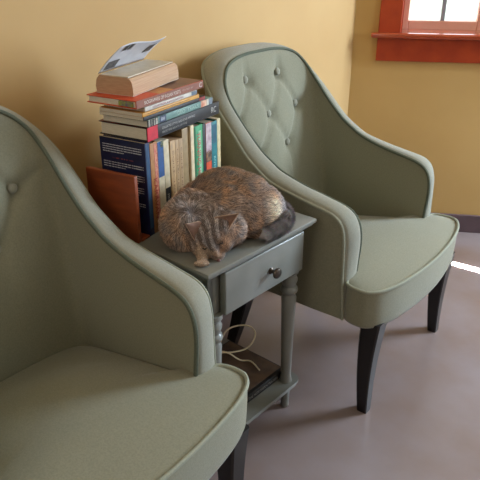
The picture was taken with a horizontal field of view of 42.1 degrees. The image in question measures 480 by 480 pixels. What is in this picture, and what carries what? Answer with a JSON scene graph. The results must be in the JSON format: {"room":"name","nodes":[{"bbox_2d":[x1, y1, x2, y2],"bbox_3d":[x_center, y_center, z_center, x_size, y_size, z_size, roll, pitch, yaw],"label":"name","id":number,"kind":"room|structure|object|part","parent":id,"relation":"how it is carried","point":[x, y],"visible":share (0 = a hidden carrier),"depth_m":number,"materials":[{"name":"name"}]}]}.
{"room":"living room","nodes":[
{"label":"living room","id":0,"kind":"room"},
{"bbox_2d":[0,0,355,189],"bbox_3d":[-0.903,-0.487,1.182,0.100,2.550,4.700,19,31,34],"label":"wall","id":1,"kind":"structure","parent":0,"point":[53,53],"depth_m":1.83,"materials":[{"name":"paint"}]},
{"bbox_2d":[209,232,479,479],"bbox_3d":[1.442,0.879,1.337,4.147,0.050,6.880,19,31,34],"label":"floor","id":2,"kind":"structure","parent":0,"point":[422,421],"depth_m":2.04,"materials":[{"name":"concrete"}]},
{"bbox_2d":[0,105,248,479],"bbox_3d":[-0.449,0.275,1.351,0.803,1.028,0.684,19,32,35],"label":"armchair","id":3,"kind":"object","parent":2,"relation":"on","point":[109,370],"visible":1,"depth_m":1.44,"materials":[{"name":"green fabric"}]},
{"bbox_3d":[-0.376,0.407,1.347,0.603,0.150,0.674,19,32,35],"label":"seat","id":4,"kind":"part","parent":3,"relation":"part of","materials":[{"name":"green fabric"}]},
{"bbox_3d":[-0.019,0.584,1.509,0.063,0.335,0.062,19,32,35],"label":"leg","id":5,"kind":"part","parent":3,"relation":"part of","materials":[{"name":"black paint"}]},
{"bbox_2d":[137,212,316,424],"bbox_3d":[-0.093,0.242,1.864,0.475,0.647,0.441,21,32,36],"label":"side table","id":6,"kind":"object","parent":2,"relation":"on","point":[248,270],"visible":0.38,"depth_m":1.63,"materials":[{"name":"grey paint"}]},
{"bbox_2d":[86,166,149,242],"bbox_3d":[-0.315,-0.097,1.614,0.157,0.180,0.048,14,29,27],"label":"bookend","id":7,"kind":"object","parent":6,"relation":"on","point":[115,193],"visible":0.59,"depth_m":1.58,"materials":[{"name":"brown wood"}]},
{"bbox_3d":[-0.312,-0.021,1.657,0.157,0.006,0.034,14,29,27],"label":"board","id":8,"kind":"part","parent":7,"relation":"part of","materials":[{"name":"brown wood"}]},
{"bbox_2d":[99,134,154,235],"bbox_3d":[-0.293,-0.142,1.626,0.146,0.250,0.019,14,29,27],"label":"book","id":9,"kind":"object","parent":6,"relation":"on","point":[118,154],"visible":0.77,"depth_m":1.59,"materials":[{"name":"paper"}]},
{"bbox_3d":[-0.231,-0.133,1.590,0.001,0.225,0.014,14,29,27],"label":"spine panel","id":10,"kind":"part","parent":9,"relation":"part of","materials":[{"name":"blue paper"}]},
{"bbox_2d":[122,137,160,232],"bbox_3d":[-0.278,-0.148,1.645,0.141,0.245,0.030,14,29,27],"label":"book","id":11,"kind":"object","parent":6,"relation":"on","point":[152,144],"visible":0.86,"depth_m":1.60,"materials":[{"name":"paper"}]},
{"bbox_3d":[-0.214,-0.139,1.619,0.001,0.230,0.012,14,29,27],"label":"ornament panel","id":12,"kind":"part","parent":11,"relation":"part of","materials":[{"name":"orange paper"}]},
{"bbox_2d":[99,100,218,141],"bbox_3d":[-0.211,-0.337,1.701,0.156,0.035,0.336,14,29,27],"label":"book","id":13,"kind":"object","parent":11,"relation":"on","point":[128,131],"visible":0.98,"depth_m":1.59,"materials":[{"name":"paper"}]},
{"bbox_3d":[-0.281,-0.301,1.587,0.153,0.001,0.060,14,29,27],"label":"panel","id":14,"kind":"part","parent":13,"relation":"part of","materials":[{"name":"beige paper"}]},
{"bbox_3d":[-0.218,-0.266,1.552,0.002,0.035,0.042,14,29,27],"label":"spine panel","id":15,"kind":"part","parent":13,"relation":"part of","materials":[{"name":"paper"}]},
{"bbox_2d":[103,96,211,127],"bbox_3d":[-0.213,-0.354,1.674,0.143,0.018,0.296,14,29,27],"label":"book","id":16,"kind":"object","parent":13,"relation":"on","point":[208,100],"visible":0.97,"depth_m":1.58,"materials":[{"name":"paper"}]},
{"bbox_2d":[99,95,204,120],"bbox_3d":[-0.224,-0.358,1.649,0.140,0.010,0.276,14,29,27],"label":"book","id":17,"kind":"object","parent":16,"relation":"on","point":[201,97],"visible":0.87,"depth_m":1.56,"materials":[{"name":"paper"}]},
{"bbox_2d":[100,94,198,117],"bbox_3d":[-0.231,-0.360,1.626,0.136,0.010,0.248,14,29,27],"label":"book","id":18,"kind":"object","parent":17,"relation":"on","point":[142,114],"visible":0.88,"depth_m":1.54,"materials":[{"name":"paper"}]},
{"bbox_2d":[104,90,196,111],"bbox_3d":[-0.229,-0.370,1.621,0.131,0.011,0.226,14,29,27],"label":"book","id":19,"kind":"object","parent":18,"relation":"on","point":[171,100],"visible":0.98,"depth_m":1.56,"materials":[{"name":"paper"}]},
{"bbox_2d":[87,77,202,108],"bbox_3d":[-0.239,-0.389,1.622,0.156,0.020,0.290,14,29,27],"label":"book","id":20,"kind":"object","parent":19,"relation":"on","point":[180,86],"visible":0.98,"depth_m":1.54,"materials":[{"name":"paper"}]},
{"bbox_2d":[96,37,178,96],"bbox_3d":[-0.262,-0.453,1.592,0.112,0.116,0.212,12,30,23],"label":"book","id":21,"kind":"object","parent":20,"relation":"on","point":[137,78],"visible":1,"depth_m":1.56,"materials":[{"name":"beige paper"}]},
{"bbox_2d":[104,59,119,69],"bbox_3d":[-0.319,-0.436,1.552,0.019,0.021,0.050,12,30,23],"label":"picture","id":22,"kind":"object","parent":21,"relation":"on","point":[110,64],"depth_m":1.55},
{"bbox_2d":[142,43,156,52],"bbox_3d":[-0.238,-0.504,1.637,0.025,0.020,0.039,12,30,23],"label":"picture","id":23,"kind":"object","parent":21,"relation":"on","point":[149,46],"depth_m":1.63},
{"bbox_3d":[-0.250,-0.390,1.603,0.150,0.001,0.060,14,29,27],"label":"panel","id":24,"kind":"part","parent":20,"relation":"part of","materials":[{"name":"orange paper"}]},
{"bbox_3d":[-0.173,-0.372,1.586,0.002,0.019,0.288,14,29,27],"label":"spine panel","id":25,"kind":"part","parent":20,"relation":"part of","materials":[{"name":"paper"}]},
{"bbox_3d":[-0.202,-0.426,1.678,0.150,0.001,0.133,14,29,27],"label":"panel","id":26,"kind":"part","parent":20,"relation":"part of","materials":[{"name":"paper"}]},
{"label":"spine panel","id":27,"kind":"part","parent":16,"relation":"part of","materials":[{"name":"paper"}]},
{"bbox_3d":[-0.195,-0.307,1.575,0.001,0.017,0.028,14,29,27],"label":"spine panel","id":28,"kind":"part","parent":16,"relation":"part of","materials":[{"name":"paper"}]},
{"bbox_3d":[-0.100,-0.378,1.724,0.002,0.017,0.028,14,29,27],"label":"spine panel","id":29,"kind":"part","parent":16,"relation":"part of","materials":[{"name":"paper"}]},
{"bbox_2d":[153,139,165,208],"bbox_3d":[-0.262,-0.157,1.667,0.135,0.241,0.025,14,29,27],"label":"book","id":30,"kind":"object","parent":6,"relation":"on","point":[160,153],"visible":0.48,"depth_m":1.62,"materials":[{"name":"paper"}]},
{"bbox_3d":[-0.204,-0.208,1.606,0.001,0.095,0.024,14,29,27],"label":"spine panel","id":31,"kind":"part","parent":30,"relation":"part of","materials":[{"name":"blue paper"}]},
{"bbox_2d":[157,137,170,201],"bbox_3d":[-0.249,-0.164,1.687,0.136,0.238,0.023,14,29,27],"label":"book","id":32,"kind":"object","parent":6,"relation":"on","point":[165,141],"visible":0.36,"depth_m":1.64,"materials":[{"name":"paper"}]},
{"bbox_3d":[-0.191,-0.100,1.681,0.002,0.088,0.022,14,29,27],"label":"spine panel","id":33,"kind":"part","parent":32,"relation":"part of","materials":[{"name":"black paper"}]},
{"bbox_2d":[160,137,176,197],"bbox_3d":[-0.232,-0.172,1.716,0.126,0.227,0.022,14,29,27],"label":"book","id":34,"kind":"object","parent":6,"relation":"on","point":[172,158],"visible":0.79,"depth_m":1.67,"materials":[{"name":"beige paper"}]},
{"bbox_2d":[162,136,180,190],"bbox_3d":[-0.222,-0.178,1.732,0.126,0.225,0.016,14,29,27],"label":"book","id":35,"kind":"object","parent":6,"relation":"on","point":[175,139],"visible":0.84,"depth_m":1.68,"materials":[{"name":"beige paper"}]},
{"bbox_2d":[164,135,183,187],"bbox_3d":[-0.213,-0.184,1.746,0.126,0.223,0.017,14,29,27],"label":"book","id":36,"kind":"object","parent":6,"relation":"on","point":[178,138],"visible":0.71,"depth_m":1.69,"materials":[{"name":"beige paper"}]},
{"bbox_2d":[166,126,189,185],"bbox_3d":[-0.209,-0.206,1.765,0.140,0.246,0.031,14,29,27],"label":"book","id":37,"kind":"object","parent":6,"relation":"on","point":[182,133],"visible":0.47,"depth_m":1.71,"materials":[{"name":"paper"}]},
{"bbox_2d":[187,125,194,182],"bbox_3d":[-0.192,-0.214,1.781,0.140,0.248,0.016,14,29,27],"label":"book","id":38,"kind":"object","parent":6,"relation":"on","point":[190,127],"visible":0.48,"depth_m":1.73,"materials":[{"name":"paper"}]},
{"bbox_2d":[191,123,203,177],"bbox_3d":[-0.176,-0.223,1.806,0.141,0.241,0.043,14,29,27],"label":"book","id":39,"kind":"object","parent":6,"relation":"on","point":[198,133],"visible":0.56,"depth_m":1.75,"materials":[{"name":"paper"}]},
{"bbox_3d":[-0.125,-0.201,1.761,0.001,0.237,0.008,14,29,27],"label":"spine panel","id":40,"kind":"part","parent":39,"relation":"part of","materials":[{"name":"green paper"}]},
{"bbox_2d":[196,122,205,171],"bbox_3d":[-0.162,-0.233,1.829,0.140,0.239,0.014,14,29,27],"label":"book","id":41,"kind":"object","parent":6,"relation":"on","point":[203,124],"visible":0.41,"depth_m":1.77,"materials":[{"name":"paper"}]},
{"bbox_2d":[198,120,211,170],"bbox_3d":[-0.148,-0.240,1.846,0.135,0.237,0.029,14,29,27],"label":"book","id":42,"kind":"object","parent":6,"relation":"on","point":[207,123],"visible":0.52,"depth_m":1.79,"materials":[{"name":"paper"}]},
{"bbox_2d":[206,149,211,161],"bbox_3d":[-0.090,-0.243,1.808,0.001,0.033,0.028,14,29,27],"label":"picture","id":43,"kind":"object","parent":42,"relation":"attached to","point":[209,155],"depth_m":1.81},
{"bbox_2d":[206,122,211,153],"bbox_3d":[-0.090,-0.293,1.784,0.001,0.086,0.028,14,29,27],"label":"picture","id":44,"kind":"object","parent":42,"relation":"on","point":[208,126],"depth_m":1.78},
{"bbox_2d":[203,119,217,167],"bbox_3d":[-0.135,-0.250,1.872,0.141,0.234,0.030,14,29,27],"label":"book","id":45,"kind":"object","parent":6,"relation":"on","point":[213,122],"visible":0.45,"depth_m":1.81,"materials":[{"name":"paper"}]},
{"bbox_3d":[-0.075,-0.308,1.806,0.001,0.055,0.020,14,29,27],"label":"spine panel","id":46,"kind":"part","parent":45,"relation":"part of","materials":[{"name":"blue paper"}]},
{"bbox_2d":[206,117,220,166],"bbox_3d":[-0.118,-0.260,1.889,0.130,0.236,0.018,14,29,27],"label":"book","id":47,"kind":"object","parent":6,"relation":"on","point":[213,118],"visible":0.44,"depth_m":1.84,"materials":[{"name":"paper"}]},
{"bbox_3d":[-0.069,0.411,1.678,0.052,0.502,0.052,21,32,36],"label":"leg","id":48,"kind":"part","parent":6,"relation":"part of","materials":[{"name":"grey paint"}]},
{"bbox_2d":[158,165,296,266],"bbox_3d":[-0.035,-0.096,1.622,0.396,0.169,0.267,-17,31,-32],"label":"cat","id":49,"kind":"object","parent":6,"relation":"on","point":[223,207],"visible":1,"depth_m":1.54},
{"bbox_2d":[222,340,280,402],"bbox_3d":[-0.034,0.428,1.957,0.234,0.029,0.265,21,32,36],"label":"book","id":50,"kind":"object","parent":6,"relation":"on","point":[269,372],"visible":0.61,"depth_m":1.97,"materials":[{"name":"paper"}]},
{"bbox_2d":[221,324,259,370],"bbox_3d":[-0.023,0.337,1.935,0.190,0.156,0.107,-8,27,-17],"label":"cable","id":51,"kind":"object","parent":50,"relation":"on","point":[226,330],"visible":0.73,"depth_m":1.96,"materials":[{"name":"beige plastic"}]},
{"bbox_2d":[221,337,297,424],"bbox_3d":[-0.092,0.450,1.966,0.418,0.018,0.404,21,32,36],"label":"shelf","id":52,"kind":"object","parent":6,"relation":"attached to","point":[280,387],"depth_m":1.90,"materials":[{"name":"grey paint"}]},
{"bbox_3d":[-0.038,0.042,1.733,0.290,0.122,0.328,21,32,36],"label":"drawer","id":53,"kind":"part","parent":6,"relation":"part of","materials":[{"name":"grey paint"}]},
{"bbox_3d":[0.093,0.086,1.650,0.030,0.031,0.031,21,32,36],"label":"knob","id":54,"kind":"part","parent":6,"relation":"part of","materials":[{"name":"grey metal"}]},
{"bbox_3d":[0.143,0.305,1.899,0.052,0.502,0.052,21,32,36],"label":"leg","id":55,"kind":"part","parent":6,"relation":"part of","materials":[{"name":"grey paint"}]},
{"bbox_2d":[201,42,459,413],"bbox_3d":[0.307,-0.107,2.153,0.803,1.028,0.684,18,31,33],"label":"armchair","id":56,"kind":"object","parent":2,"relation":"on","point":[374,249],"visible":0.84,"depth_m":2.07,"materials":[{"name":"green fabric"}]},
{"bbox_3d":[0.009,0.249,2.210,0.122,0.335,0.062,18,31,33],"label":"leg","id":57,"kind":"part","parent":56,"relation":"part of","materials":[{"name":"black paint"}]},
{"bbox_3d":[0.399,0.386,1.923,0.064,0.335,0.062,18,31,33],"label":"leg","id":58,"kind":"part","parent":56,"relation":"part of","materials":[{"name":"black paint"}]},
{"bbox_3d":[0.383,0.023,2.151,0.603,0.150,0.674,18,31,33],"label":"seat","id":59,"kind":"part","parent":56,"relation":"part of","materials":[{"name":"green fabric"}]},
{"bbox_3d":[0.737,0.196,2.322,0.063,0.335,0.062,18,31,33],"label":"leg","id":60,"kind":"part","parent":56,"relation":"part of","materials":[{"name":"black paint"}]},
{"bbox_2d":[348,0,479,214],"bbox_3d":[2.879,-1.118,2.505,5.000,2.550,0.200,4,26,8],"label":"wall","id":61,"kind":"structure","parent":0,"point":[431,110],"depth_m":3.00,"materials":[{"name":"paint"}]},
{"bbox_2d":[371,0,479,62],"bbox_3d":[1.131,-1.421,2.620,1.051,1.304,0.222,4,26,8],"label":"window","id":62,"kind":"structure","parent":61,"relation":"attached to","point":[399,38],"depth_m":2.85,"materials":[{"name":"red wood"}]},
{"bbox_3d":[1.134,-1.486,2.611,0.985,1.178,0.182,4,26,8],"label":"casing","id":63,"kind":"part","parent":62,"relation":"part of","materials":[{"name":"red wood"}]},
{"bbox_3d":[1.131,-0.938,2.850,1.051,0.023,0.222,4,26,8],"label":"sill","id":64,"kind":"part","parent":62,"relation":"part of","materials":[{"name":"red wood"}]},
{"bbox_3d":[0.953,-1.481,2.725,0.380,1.084,0.038,4,26,8],"label":"frame","id":65,"kind":"part","parent":62,"relation":"part of","materials":[{"name":"brown wood"}]},
{"bbox_2d":[430,213,479,232],"bbox_3d":[2.785,0.030,2.949,4.555,0.094,0.014,4,26,8],"label":"baseboard","id":66,"kind":"structure","parent":61,"relation":"attached to","point":[468,223],"depth_m":3.18,"materials":[{"name":"paint"}]},
{"label":"outside","id":67,"kind":"structure","parent":0,"visible":0},
{"bbox_2d":[409,0,478,20],"bbox_3d":[4.468,-8.261,21.488,50.000,0.100,39.400,4,26,8],"label":"sky","id":68,"kind":"structure","parent":67,"point":[456,10],"depth_m":17.75,"materials":[{"name":"white"}]}
]}

